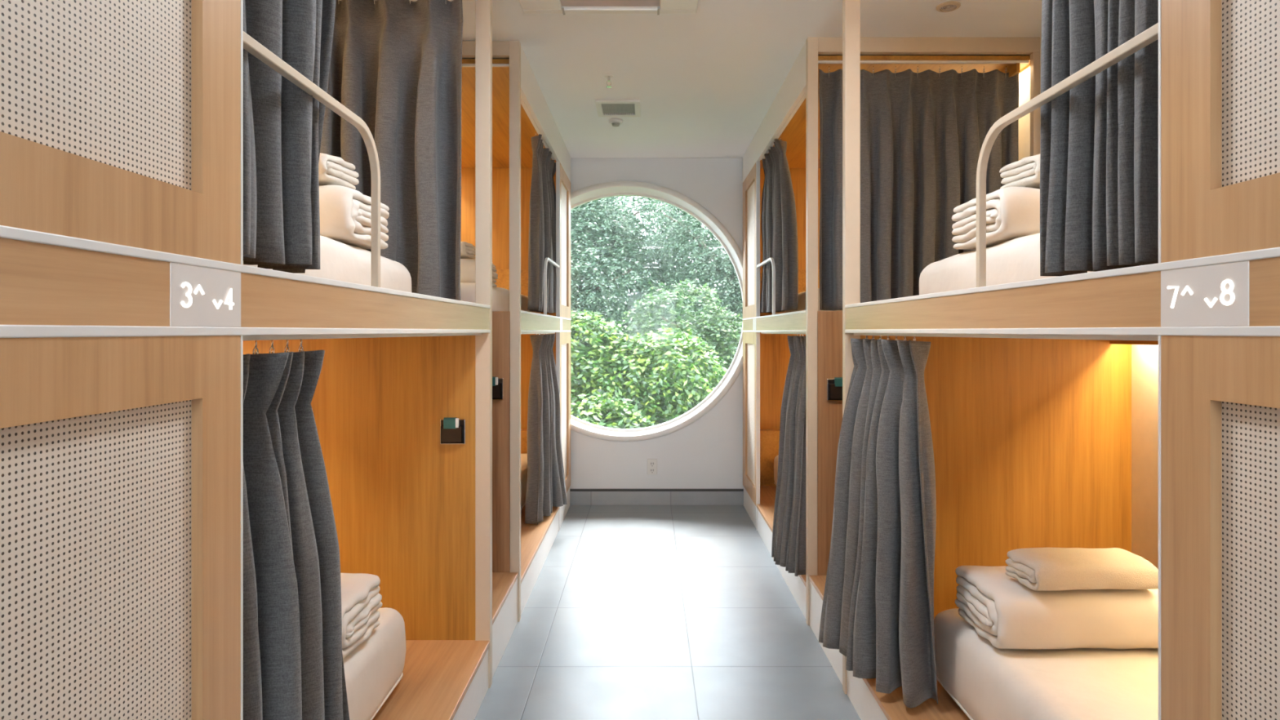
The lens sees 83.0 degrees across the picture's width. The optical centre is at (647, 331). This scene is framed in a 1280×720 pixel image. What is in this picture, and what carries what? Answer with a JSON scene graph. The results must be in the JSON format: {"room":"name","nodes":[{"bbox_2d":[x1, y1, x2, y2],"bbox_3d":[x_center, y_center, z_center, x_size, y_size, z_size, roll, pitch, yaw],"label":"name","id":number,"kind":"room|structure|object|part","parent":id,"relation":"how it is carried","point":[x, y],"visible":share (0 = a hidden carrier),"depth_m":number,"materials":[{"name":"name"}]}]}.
{"room":"dormitory","nodes":[
{"label":"dormitory","id":0,"kind":"room"},
{"bbox_2d":[569,158,743,488],"bbox_3d":[0.065,0.000,5.616,3.450,2.620,0.300,0,0,0],"label":"wall","id":1,"kind":"structure","parent":0,"point":[707,453],"depth_m":5.46,"materials":[{"name":"white paint"}]},
{"bbox_2d":[647,458,657,475],"bbox_3d":[0.032,1.023,5.461,0.076,0.120,0.010,0,0,0],"label":"wall outlet","id":2,"kind":"object","parent":1,"relation":"attached to","point":[651,463],"visible":1,"depth_m":5.46,"materials":[{"name":"white plastic"}]},
{"bbox_2d":[570,181,742,441],"bbox_3d":[-0.171,-0.151,5.606,1.966,1.966,0.320,0,0,0],"label":"window","id":3,"kind":"structure","parent":1,"relation":"in","point":[614,184],"depth_m":5.45,"materials":[{"name":"white paint"}]},
{"bbox_2d":[569,491,743,505],"bbox_3d":[0.066,1.259,5.460,1.492,0.102,0.012,0,0,0],"label":"baseboard","id":4,"kind":"structure","parent":1,"relation":"attached to","point":[576,498],"depth_m":5.45,"materials":[{"name":"grey tile"}]},
{"bbox_2d":[569,488,743,491],"bbox_3d":[0.066,1.199,5.462,1.492,0.018,0.008,0,0,0],"label":"trim","id":5,"kind":"structure","parent":1,"relation":"attached to","point":[571,490],"depth_m":5.46,"materials":[{"name":"grey"}]},
{"bbox_2d":[474,505,860,719],"bbox_3d":[0.065,1.360,1.143,3.850,0.100,8.686,0,0,0],"label":"floor","id":6,"kind":"structure","parent":0,"point":[631,612],"depth_m":3.15,"materials":[{"name":"grey tile"}]},
{"bbox_2d":[0,0,492,719],"bbox_3d":[-1.106,0.000,1.545,1.059,2.620,2.290,0,0,0],"label":"bunk bed","id":7,"kind":"object","parent":6,"relation":"on","point":[131,310],"visible":1,"depth_m":0.90,"materials":[{"name":"white paint"}]},
{"bbox_3d":[-0.591,0.571,0.731,0.022,1.129,0.602,0,0,0],"label":"panel frame","id":8,"kind":"part","parent":7,"relation":"part of","materials":[{"name":"brown wood"}]},
{"bbox_3d":[-0.591,-0.665,0.731,0.022,1.140,0.602,0,0,0],"label":"panel frame","id":9,"kind":"part","parent":7,"relation":"part of","materials":[{"name":"brown wood"}]},
{"bbox_3d":[-0.591,-0.045,1.527,0.022,0.078,2.254,0,0,0],"label":"deck rail","id":10,"kind":"part","parent":7,"relation":"part of","materials":[{"name":"brown wood"}]},
{"bbox_3d":[-0.591,-0.089,1.527,0.026,0.011,2.254,0,0,0],"label":"rail trim","id":11,"kind":"part","parent":7,"relation":"part of","materials":[{"name":"white paint"}]},
{"bbox_3d":[-0.591,0.000,1.527,0.026,0.012,2.254,0,0,0],"label":"rail trim","id":12,"kind":"part","parent":7,"relation":"part of","materials":[{"name":"white paint"}]},
{"bbox_2d":[243,0,336,273],"bbox_3d":[-0.653,-0.681,1.270,0.134,1.136,0.439,0,0,0],"label":"curtain","id":13,"kind":"object","parent":7,"relation":"hanging from","point":[283,123],"visible":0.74,"depth_m":1.25,"materials":[{"name":"grey fabric"}]},
{"bbox_2d":[243,339,349,719],"bbox_3d":[-0.628,0.566,1.246,0.154,1.104,0.377,0,0,0],"label":"curtain","id":14,"kind":"object","parent":7,"relation":"hanging from","point":[293,663],"visible":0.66,"depth_m":1.17,"materials":[{"name":"grey fabric"}]},
{"bbox_3d":[-0.590,-0.264,1.304,0.016,0.339,0.544,0,0,0],"label":"guard rail","id":15,"kind":"part","parent":7,"relation":"part of","materials":[{"name":"beige metal"}]},
{"bbox_2d":[242,235,411,292],"bbox_3d":[-1.191,-0.151,1.510,0.833,0.193,1.824,0,0,0],"label":"mattress","id":16,"kind":"object","parent":7,"relation":"on","point":[339,261],"visible":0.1,"depth_m":1.92,"materials":[{"name":"white fabric"}]},
{"bbox_2d":[319,185,389,248],"bbox_3d":[-1.080,-0.322,2.050,0.612,0.150,0.304,0,0,0],"label":"duvet","id":17,"kind":"object","parent":16,"relation":"on","point":[345,212],"visible":0.14,"depth_m":1.92,"materials":[{"name":"white fabric"}]},
{"bbox_2d":[318,152,359,189],"bbox_3d":[-1.018,-0.443,1.999,0.370,0.077,0.200,0,0,3],"label":"folded towel","id":18,"kind":"object","parent":17,"relation":"on","point":[332,170],"visible":0.2,"depth_m":1.96,"materials":[{"name":"white fabric"}]},
{"bbox_3d":[-1.123,0.522,2.674,0.985,1.225,0.032,0,0,0],"label":"panel","id":19,"kind":"part","parent":7,"relation":"part of","materials":[{"name":"brown wood"}]},
{"bbox_2d":[342,607,405,719],"bbox_3d":[-1.191,0.996,1.480,0.834,0.265,1.763,0,0,0],"label":"mattress","id":20,"kind":"object","parent":7,"relation":"on","point":[373,670],"visible":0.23,"depth_m":2.08,"materials":[{"name":"white fabric"}]},
{"bbox_2d":[340,573,382,659],"bbox_3d":[-1.082,0.786,1.992,0.614,0.160,0.310,0,0,0],"label":"duvet","id":21,"kind":"object","parent":20,"relation":"on","point":[361,598],"visible":0.13,"depth_m":2.00,"materials":[{"name":"white fabric"}]},
{"bbox_2d":[320,0,462,300],"bbox_3d":[-1.111,-0.651,2.578,0.901,1.157,0.170,0,0,0],"label":"curtain","id":22,"kind":"object","parent":7,"relation":"hanging from","point":[396,64],"visible":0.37,"depth_m":2.60,"materials":[{"name":"grey fabric"}]},
{"bbox_2d":[440,418,465,444],"bbox_3d":[-0.716,0.368,2.647,0.092,0.092,0.022,0,0,0],"label":"switch","id":23,"kind":"object","parent":7,"relation":"attached to","point":[447,436],"visible":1,"depth_m":2.63,"materials":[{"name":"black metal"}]},
{"bbox_2d":[443,417,458,428],"bbox_3d":[-0.718,0.357,2.638,0.056,0.084,0.012,0,0,0],"label":"card","id":24,"kind":"object","parent":23,"relation":"in","point":[448,422],"visible":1,"depth_m":2.63,"materials":[{"name":"teal plastic"}]},
{"bbox_3d":[-0.607,0.000,2.672,0.055,2.620,0.036,0,0,0],"label":"post","id":25,"kind":"part","parent":7,"relation":"part of","materials":[{"name":"beige paint"}]},
{"bbox_2d":[492,572,518,677],"bbox_3d":[-1.107,1.198,2.975,1.046,0.225,0.566,0,0,0],"label":"step platform","id":26,"kind":"object","parent":6,"relation":"on","point":[504,584],"visible":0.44,"depth_m":3.01,"materials":[{"name":"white wood"}]},
{"bbox_2d":[461,40,571,622],"bbox_3d":[-1.107,0.000,4.350,1.057,2.620,2.180,0,0,0],"label":"bunk bed","id":27,"kind":"object","parent":6,"relation":"on","point":[521,110],"visible":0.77,"depth_m":3.87,"materials":[{"name":"white paint"}]},
{"bbox_2d":[492,377,503,399],"bbox_3d":[-0.700,0.260,3.249,0.098,0.098,0.022,0,0,0],"label":"switch","id":28,"kind":"object","parent":27,"relation":"attached to","point":[497,390],"visible":0.51,"depth_m":3.24,"materials":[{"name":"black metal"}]},
{"bbox_2d":[492,377,497,386],"bbox_3d":[-0.700,0.249,3.241,0.056,0.090,0.012,0,0,0],"label":"card","id":29,"kind":"object","parent":28,"relation":"in","point":[495,380],"visible":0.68,"depth_m":3.24,"materials":[{"name":"teal plastic"}]},
{"bbox_2d":[460,282,540,313],"bbox_3d":[-1.191,-0.151,4.355,0.833,0.193,1.874,0,0,0],"label":"mattress","id":30,"kind":"object","parent":27,"relation":"on","point":[500,296],"visible":0.1,"depth_m":3.75,"materials":[{"name":"white fabric"}]},
{"bbox_2d":[460,258,497,286],"bbox_3d":[-1.130,-0.316,3.899,0.591,0.138,0.302,0,0,0],"label":"duvet","id":31,"kind":"object","parent":30,"relation":"on","point":[467,265],"visible":0.2,"depth_m":3.76,"materials":[{"name":"white fabric"}]},
{"bbox_2d":[460,241,475,258],"bbox_3d":[-1.115,-0.434,3.850,0.357,0.080,0.200,0,0,3],"label":"folded towel","id":32,"kind":"object","parent":31,"relation":"on","point":[467,250],"visible":0.16,"depth_m":3.81,"materials":[{"name":"white fabric"}]},
{"bbox_3d":[-1.119,0.522,3.276,0.993,1.225,0.032,0,0,0],"label":"panel","id":33,"kind":"part","parent":27,"relation":"part of","materials":[{"name":"brown wood"}]},
{"bbox_3d":[-1.109,-0.087,5.425,1.013,2.445,0.030,0,0,0],"label":"panel","id":34,"kind":"part","parent":27,"relation":"part of","materials":[{"name":"brown wood"}]},
{"bbox_3d":[-1.109,-1.230,4.351,1.013,0.020,2.118,0,0,0],"label":"canopy panel","id":35,"kind":"part","parent":27,"relation":"part of","materials":[{"name":"brown wood"}]},
{"bbox_3d":[-0.603,0.000,3.278,0.047,2.620,0.036,0,0,0],"label":"post","id":36,"kind":"part","parent":27,"relation":"part of","materials":[{"name":"beige paint"}]},
{"bbox_2d":[520,453,527,510],"bbox_3d":[-1.191,0.996,4.395,0.834,0.265,1.793,0,0,0],"label":"mattress","id":37,"kind":"object","parent":27,"relation":"on","point":[523,456],"visible":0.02,"depth_m":4.59,"materials":[{"name":"white fabric"}]},
{"bbox_2d":[527,133,556,313],"bbox_3d":[-0.648,-0.630,4.421,0.108,1.028,0.844,0,0,0],"label":"curtain","id":38,"kind":"object","parent":27,"relation":"hanging from","point":[542,215],"visible":0.94,"depth_m":4.24,"materials":[{"name":"grey fabric"}]},
{"bbox_3d":[-0.591,-0.045,4.368,0.022,0.078,2.144,0,0,0],"label":"deck rail","id":39,"kind":"part","parent":27,"relation":"part of","materials":[{"name":"brown wood"}]},
{"bbox_2d":[524,333,567,524],"bbox_3d":[-0.615,0.557,4.485,0.150,1.123,0.841,0,0,6],"label":"curtain","id":40,"kind":"object","parent":27,"relation":"hanging from","point":[545,484],"visible":0.96,"depth_m":4.28,"materials":[{"name":"grey fabric"}]},
{"bbox_3d":[-0.591,-0.089,4.368,0.026,0.011,2.144,0,0,0],"label":"rail trim","id":41,"kind":"part","parent":27,"relation":"part of","materials":[{"name":"white paint"}]},
{"bbox_3d":[-0.591,0.000,4.368,0.026,0.012,2.144,0,0,0],"label":"rail trim","id":42,"kind":"part","parent":27,"relation":"part of","materials":[{"name":"white paint"}]},
{"bbox_3d":[-0.590,-0.264,4.446,0.016,0.339,0.608,0,0,0],"label":"guard rail","id":43,"kind":"part","parent":27,"relation":"part of","materials":[{"name":"white metal"}]},
{"bbox_3d":[-0.591,0.571,5.065,0.022,1.129,0.630,0,0,0],"label":"panel frame","id":44,"kind":"part","parent":27,"relation":"part of","materials":[{"name":"brown wood"}]},
{"bbox_3d":[-0.591,-0.605,5.065,0.022,1.020,0.630,0,0,0],"label":"panel frame","id":45,"kind":"part","parent":27,"relation":"part of","materials":[{"name":"brown wood"}]},
{"bbox_2d":[808,575,842,684],"bbox_3d":[1.239,1.198,2.933,1.046,0.225,0.571,0,0,0],"label":"step platform","id":46,"kind":"object","parent":6,"relation":"on","point":[817,583],"visible":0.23,"depth_m":3.07,"materials":[{"name":"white wood"}]},
{"bbox_2d":[742,36,1041,625],"bbox_3d":[1.238,0.000,4.330,1.057,2.620,2.220,0,0,0],"label":"bunk bed","id":47,"kind":"object","parent":6,"relation":"on","point":[793,117],"visible":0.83,"depth_m":3.32,"materials":[{"name":"white paint"}]},
{"bbox_3d":[0.723,0.571,5.065,0.022,1.129,0.630,0,0,0],"label":"panel frame","id":48,"kind":"part","parent":47,"relation":"part of","materials":[{"name":"brown wood"}]},
{"bbox_3d":[0.723,-0.605,5.065,0.022,1.020,0.630,0,0,0],"label":"panel frame","id":49,"kind":"part","parent":47,"relation":"part of","materials":[{"name":"brown wood"}]},
{"bbox_3d":[0.722,-0.264,4.446,0.016,0.339,0.608,0,0,0],"label":"guard rail","id":50,"kind":"part","parent":47,"relation":"part of","materials":[{"name":"white metal"}]},
{"bbox_3d":[0.723,-0.089,4.348,0.026,0.011,2.184,0,0,0],"label":"rail trim","id":51,"kind":"part","parent":47,"relation":"part of","materials":[{"name":"white paint"}]},
{"bbox_3d":[0.723,0.000,4.348,0.026,0.012,2.184,0,0,0],"label":"rail trim","id":52,"kind":"part","parent":47,"relation":"part of","materials":[{"name":"white paint"}]},
{"bbox_3d":[0.723,-0.045,4.348,0.022,0.078,2.184,0,0,0],"label":"deck rail","id":53,"kind":"part","parent":47,"relation":"part of","materials":[{"name":"brown wood"}]},
{"bbox_2d":[773,454,778,485],"bbox_3d":[1.324,0.997,4.395,0.834,0.264,1.793,0,0,0],"label":"mattress","id":54,"kind":"object","parent":47,"relation":"on","point":[775,460],"visible":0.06,"depth_m":5.16,"materials":[{"name":"white fabric"}]},
{"bbox_2d":[760,138,798,313],"bbox_3d":[0.785,-0.630,4.371,0.105,1.028,0.901,0,0,0],"label":"curtain","id":55,"kind":"object","parent":47,"relation":"hanging from","point":[778,213],"visible":0.94,"depth_m":4.20,"materials":[{"name":"grey fabric"}]},
{"bbox_2d":[771,333,805,576],"bbox_3d":[0.711,0.559,3.506,0.217,1.117,0.436,0,0,0],"label":"curtain","id":56,"kind":"object","parent":47,"relation":"hanging from","point":[788,532],"visible":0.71,"depth_m":3.46,"materials":[{"name":"grey fabric"}]},
{"bbox_3d":[1.240,-0.087,5.425,1.013,2.445,0.030,0,0,0],"label":"panel","id":57,"kind":"part","parent":47,"relation":"part of","materials":[{"name":"brown wood"}]},
{"bbox_2d":[775,288,842,314],"bbox_3d":[1.324,-0.152,4.420,0.833,0.194,1.744,0,0,0],"label":"mattress","id":58,"kind":"object","parent":47,"relation":"on","point":[802,295],"visible":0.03,"depth_m":4.28,"materials":[{"name":"white fabric"}]},
{"bbox_3d":[0.735,0.000,3.238,0.047,2.620,0.036,0,0,0],"label":"post","id":59,"kind":"part","parent":47,"relation":"part of","materials":[{"name":"beige paint"}]},
{"bbox_3d":[1.250,0.522,3.236,0.993,1.225,0.032,0,0,0],"label":"panel","id":60,"kind":"part","parent":47,"relation":"part of","materials":[{"name":"brown wood"}]},
{"bbox_2d":[826,378,842,400],"bbox_3d":[0.845,0.260,3.209,0.098,0.098,0.022,0,0,0],"label":"switch","id":61,"kind":"object","parent":47,"relation":"attached to","point":[833,393],"visible":0.47,"depth_m":3.20,"materials":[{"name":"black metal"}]},
{"bbox_2d":[834,377,842,386],"bbox_3d":[0.854,0.249,3.201,0.056,0.090,0.012,0,0,0],"label":"card","id":62,"kind":"object","parent":61,"relation":"in","point":[837,380],"visible":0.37,"depth_m":3.20,"materials":[{"name":"teal plastic"}]},
{"bbox_3d":[1.240,-1.230,4.331,1.013,0.020,2.158,0,0,0],"label":"canopy panel","id":63,"kind":"part","parent":47,"relation":"part of","materials":[{"name":"brown wood"}]},
{"bbox_2d":[818,66,1018,310],"bbox_3d":[1.239,-0.658,3.331,0.916,1.123,0.132,0,0,0],"label":"curtain","id":64,"kind":"object","parent":47,"relation":"hanging from","point":[923,134],"visible":0.66,"depth_m":3.32,"materials":[{"name":"grey fabric"}]},
{"bbox_3d":[1.757,0.000,4.330,0.020,2.620,2.220,0,0,0],"label":"panel","id":65,"kind":"part","parent":47,"relation":"part of","materials":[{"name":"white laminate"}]},
{"bbox_3d":[1.732,-0.667,3.236,0.030,1.154,0.032,0,0,0],"label":"post","id":66,"kind":"part","parent":47,"relation":"part of","materials":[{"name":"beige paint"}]},
{"bbox_2d":[842,0,1279,719],"bbox_3d":[1.238,0.000,1.512,1.059,2.620,2.265,0,0,0],"label":"bunk bed","id":67,"kind":"object","parent":6,"relation":"on","point":[1135,410],"visible":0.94,"depth_m":1.00,"materials":[{"name":"white paint"}]},
{"bbox_3d":[0.739,0.000,2.627,0.055,2.620,0.036,0,0,0],"label":"post","id":68,"kind":"part","parent":67,"relation":"part of","materials":[{"name":"beige paint"}]},
{"bbox_2d":[818,335,937,707],"bbox_3d":[0.758,0.556,2.322,0.201,1.106,0.565,0,0,-11],"label":"curtain","id":69,"kind":"object","parent":67,"relation":"hanging from","point":[877,606],"visible":0.98,"depth_m":2.20,"materials":[{"name":"grey fabric"}]},
{"bbox_3d":[1.254,0.522,2.629,0.985,1.225,0.032,0,0,0],"label":"panel","id":70,"kind":"part","parent":67,"relation":"part of","materials":[{"name":"brown wood"}]},
{"bbox_2d":[919,232,1093,294],"bbox_3d":[1.324,-0.152,1.525,0.833,0.194,1.894,0,0,0],"label":"mattress","id":71,"kind":"object","parent":67,"relation":"on","point":[1016,260],"visible":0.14,"depth_m":1.92,"materials":[{"name":"white fabric"}]},
{"bbox_2d":[951,186,1039,249],"bbox_3d":[1.212,-0.315,2.026,0.617,0.140,0.337,0,0,0],"label":"duvet","id":72,"kind":"object","parent":71,"relation":"on","point":[1011,212],"visible":0.24,"depth_m":1.89,"materials":[{"name":"white fabric"}]},
{"bbox_2d":[999,153,1040,189],"bbox_3d":[1.177,-0.431,1.958,0.375,0.078,0.196,0,0,-3],"label":"folded towel","id":73,"kind":"object","parent":72,"relation":"on","point":[1024,172],"visible":0.22,"depth_m":1.94,"materials":[{"name":"white fabric"}]},
{"bbox_2d":[933,608,1158,719],"bbox_3d":[1.324,0.997,1.470,0.834,0.264,1.783,0,0,0],"label":"mattress","id":74,"kind":"object","parent":67,"relation":"on","point":[987,682],"visible":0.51,"depth_m":1.88,"materials":[{"name":"white fabric"}]},
{"bbox_2d":[955,565,1158,648],"bbox_3d":[1.225,0.787,2.073,0.594,0.159,0.292,0,0,0],"label":"duvet","id":75,"kind":"object","parent":74,"relation":"on","point":[1002,610],"visible":0.79,"depth_m":1.94,"materials":[{"name":"white fabric"}]},
{"bbox_2d":[1005,547,1158,591],"bbox_3d":[1.208,0.659,2.009,0.368,0.080,0.165,0,0,-3],"label":"folded towel","id":76,"kind":"object","parent":75,"relation":"on","point":[1038,569],"visible":0.98,"depth_m":1.95,"materials":[{"name":"white fabric"}]},
{"bbox_3d":[0.723,-0.089,1.494,0.026,0.011,2.229,0,0,0],"label":"rail trim","id":77,"kind":"part","parent":67,"relation":"part of","materials":[{"name":"white paint"}]},
{"bbox_3d":[0.723,0.000,1.494,0.026,0.012,2.229,0,0,0],"label":"rail trim","id":78,"kind":"part","parent":67,"relation":"part of","materials":[{"name":"white paint"}]},
{"bbox_3d":[0.723,-0.045,1.494,0.022,0.078,2.229,0,0,0],"label":"deck rail","id":79,"kind":"part","parent":67,"relation":"part of","materials":[{"name":"brown wood"}]},
{"bbox_3d":[0.722,-0.264,1.291,0.016,0.339,0.570,0,0,0],"label":"guard rail","id":80,"kind":"part","parent":67,"relation":"part of","materials":[{"name":"beige metal"}]},
{"bbox_2d":[1040,0,1158,275],"bbox_3d":[0.778,-0.676,1.208,0.109,1.147,0.357,0,0,-4],"label":"curtain","id":81,"kind":"object","parent":67,"relation":"hanging from","point":[1099,156],"visible":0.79,"depth_m":1.21,"materials":[{"name":"grey fabric"}]},
{"bbox_3d":[1.757,0.000,1.512,0.020,2.620,2.265,0,0,0],"label":"panel","id":82,"kind":"part","parent":67,"relation":"part of","materials":[{"name":"brown wood"}]},
{"bbox_3d":[0.723,0.571,0.708,0.022,1.129,0.596,0,0,0],"label":"panel frame","id":83,"kind":"part","parent":67,"relation":"part of","materials":[{"name":"brown wood"}]},
{"bbox_3d":[0.723,-0.665,0.708,0.022,1.140,0.596,0,0,0],"label":"panel frame","id":84,"kind":"part","parent":67,"relation":"part of","materials":[{"name":"brown wood"}]},
{"bbox_2d":[413,0,1042,158],"bbox_3d":[0.065,-1.410,1.283,3.850,0.200,8.966,0,0,0],"label":"ceiling","id":85,"kind":"structure","parent":0,"point":[704,82],"depth_m":3.41,"materials":[{"name":"paint"}]},
{"bbox_2d":[518,0,698,14],"bbox_3d":[-0.154,-1.297,2.583,0.702,0.026,0.706,0,0,0],"label":"air conditioner","id":86,"kind":"object","parent":85,"relation":"attached to","point":[528,6],"visible":1,"depth_m":2.89,"materials":[{"name":"white plastic"}]},
{"bbox_2d":[560,0,659,5],"bbox_3d":[-0.149,-1.307,2.590,0.392,0.006,0.620,0,0,0],"label":"outlet","id":87,"kind":"object","parent":86,"relation":"attached to","point":[563,2],"depth_m":2.87,"materials":[{"name":"white"}]},
{"bbox_2d":[604,73,613,88],"bbox_3d":[-0.200,-1.280,3.700,0.044,0.060,0.044,0,0,0],"label":"sprinkler head","id":88,"kind":"object","parent":85,"relation":"attached to","point":[608,76],"visible":1,"depth_m":3.70},
{"bbox_2d":[608,118,622,126],"bbox_3d":[-0.200,-1.292,4.490,0.088,0.036,0.088,0,0,0],"label":"smoke detector","id":89,"kind":"object","parent":85,"relation":"attached to","point":[614,122],"visible":1,"depth_m":4.47,"materials":[{"name":"white plastic"}]},
{"bbox_2d":[595,99,640,116],"bbox_3d":[-0.172,-1.303,4.230,0.255,0.014,0.290,0,0,0],"label":"ceiling vent","id":90,"kind":"object","parent":85,"relation":"in","point":[605,108],"visible":1,"depth_m":4.22,"materials":[{"name":"white plastic"}]},
{"bbox_2d":[601,103,634,115],"bbox_3d":[-0.174,-1.303,4.230,0.180,0.008,0.218,0,0,0],"label":"grille","id":91,"kind":"object","parent":90,"relation":"attached to","point":[606,108],"depth_m":4.25,"materials":[{"name":"grey metal"}]},
{"bbox_2d":[936,0,960,12],"bbox_3d":[1.210,-1.306,2.915,0.092,0.008,0.092,0,0,0],"label":"recessed light","id":92,"kind":"object","parent":85,"relation":"in","point":[939,8],"visible":1,"depth_m":2.91,"materials":[{"name":"beige paint"}]},
{"label":"outside","id":93,"kind":"structure","parent":0,"visible":0},
{"bbox_3d":[0.000,2.560,22.883,50.000,0.100,34.234,0,0,0],"label":"ground","id":94,"kind":"structure","parent":93,"visible":0},
{"bbox_2d":[570,390,669,428],"bbox_3d":[-0.575,1.590,7.542,2.751,1.907,1.471,0,0,0],"label":"bush","id":95,"kind":"object","parent":94,"relation":"on","point":[633,423],"visible":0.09,"depth_m":7.34,"materials":[{"name":"green plant"}]},
{"bbox_2d":[570,195,697,373],"bbox_3d":[-1.564,-0.045,13.122,5.273,5.640,3.055,0,0,0],"label":"tree","id":96,"kind":"object","parent":94,"relation":"on","point":[602,254],"visible":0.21,"depth_m":12.45,"materials":[{"name":"green plant"}]},
{"bbox_2d":[570,195,720,368],"bbox_3d":[-1.770,-0.364,18.984,8.045,7.581,4.347,0,0,0],"label":"tree","id":97,"kind":"object","parent":94,"relation":"on","point":[637,287],"visible":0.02,"depth_m":17.93,"materials":[{"name":"green plant"}]},
{"bbox_2d":[570,309,727,427],"bbox_3d":[-0.989,1.050,8.540,4.176,2.936,1.902,0,0,9],"label":"bush","id":98,"kind":"object","parent":94,"relation":"on","point":[590,373],"visible":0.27,"depth_m":7.95,"materials":[{"name":"green plant"}]},
{"bbox_2d":[616,278,742,423],"bbox_3d":[1.094,0.986,10.092,3.293,3.434,2.095,0,0,-23],"label":"bush","id":99,"kind":"object","parent":94,"relation":"on","point":[724,339],"visible":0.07,"depth_m":9.65,"materials":[{"name":"green plant"}]},
{"bbox_2d":[622,198,742,382],"bbox_3d":[1.993,0.044,12.362,5.016,5.130,2.731,0,0,-5],"label":"tree","id":100,"kind":"object","parent":94,"relation":"on","point":[721,265],"visible":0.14,"depth_m":11.85,"materials":[{"name":"green plant"}]},
{"bbox_2d":[641,210,740,373],"bbox_3d":[2.865,-0.211,19.488,8.560,7.504,4.134,0,0,3],"label":"tree","id":101,"kind":"object","parent":94,"relation":"on","point":[702,228],"visible":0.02,"depth_m":18.31,"materials":[{"name":"green plant"}]}
]}

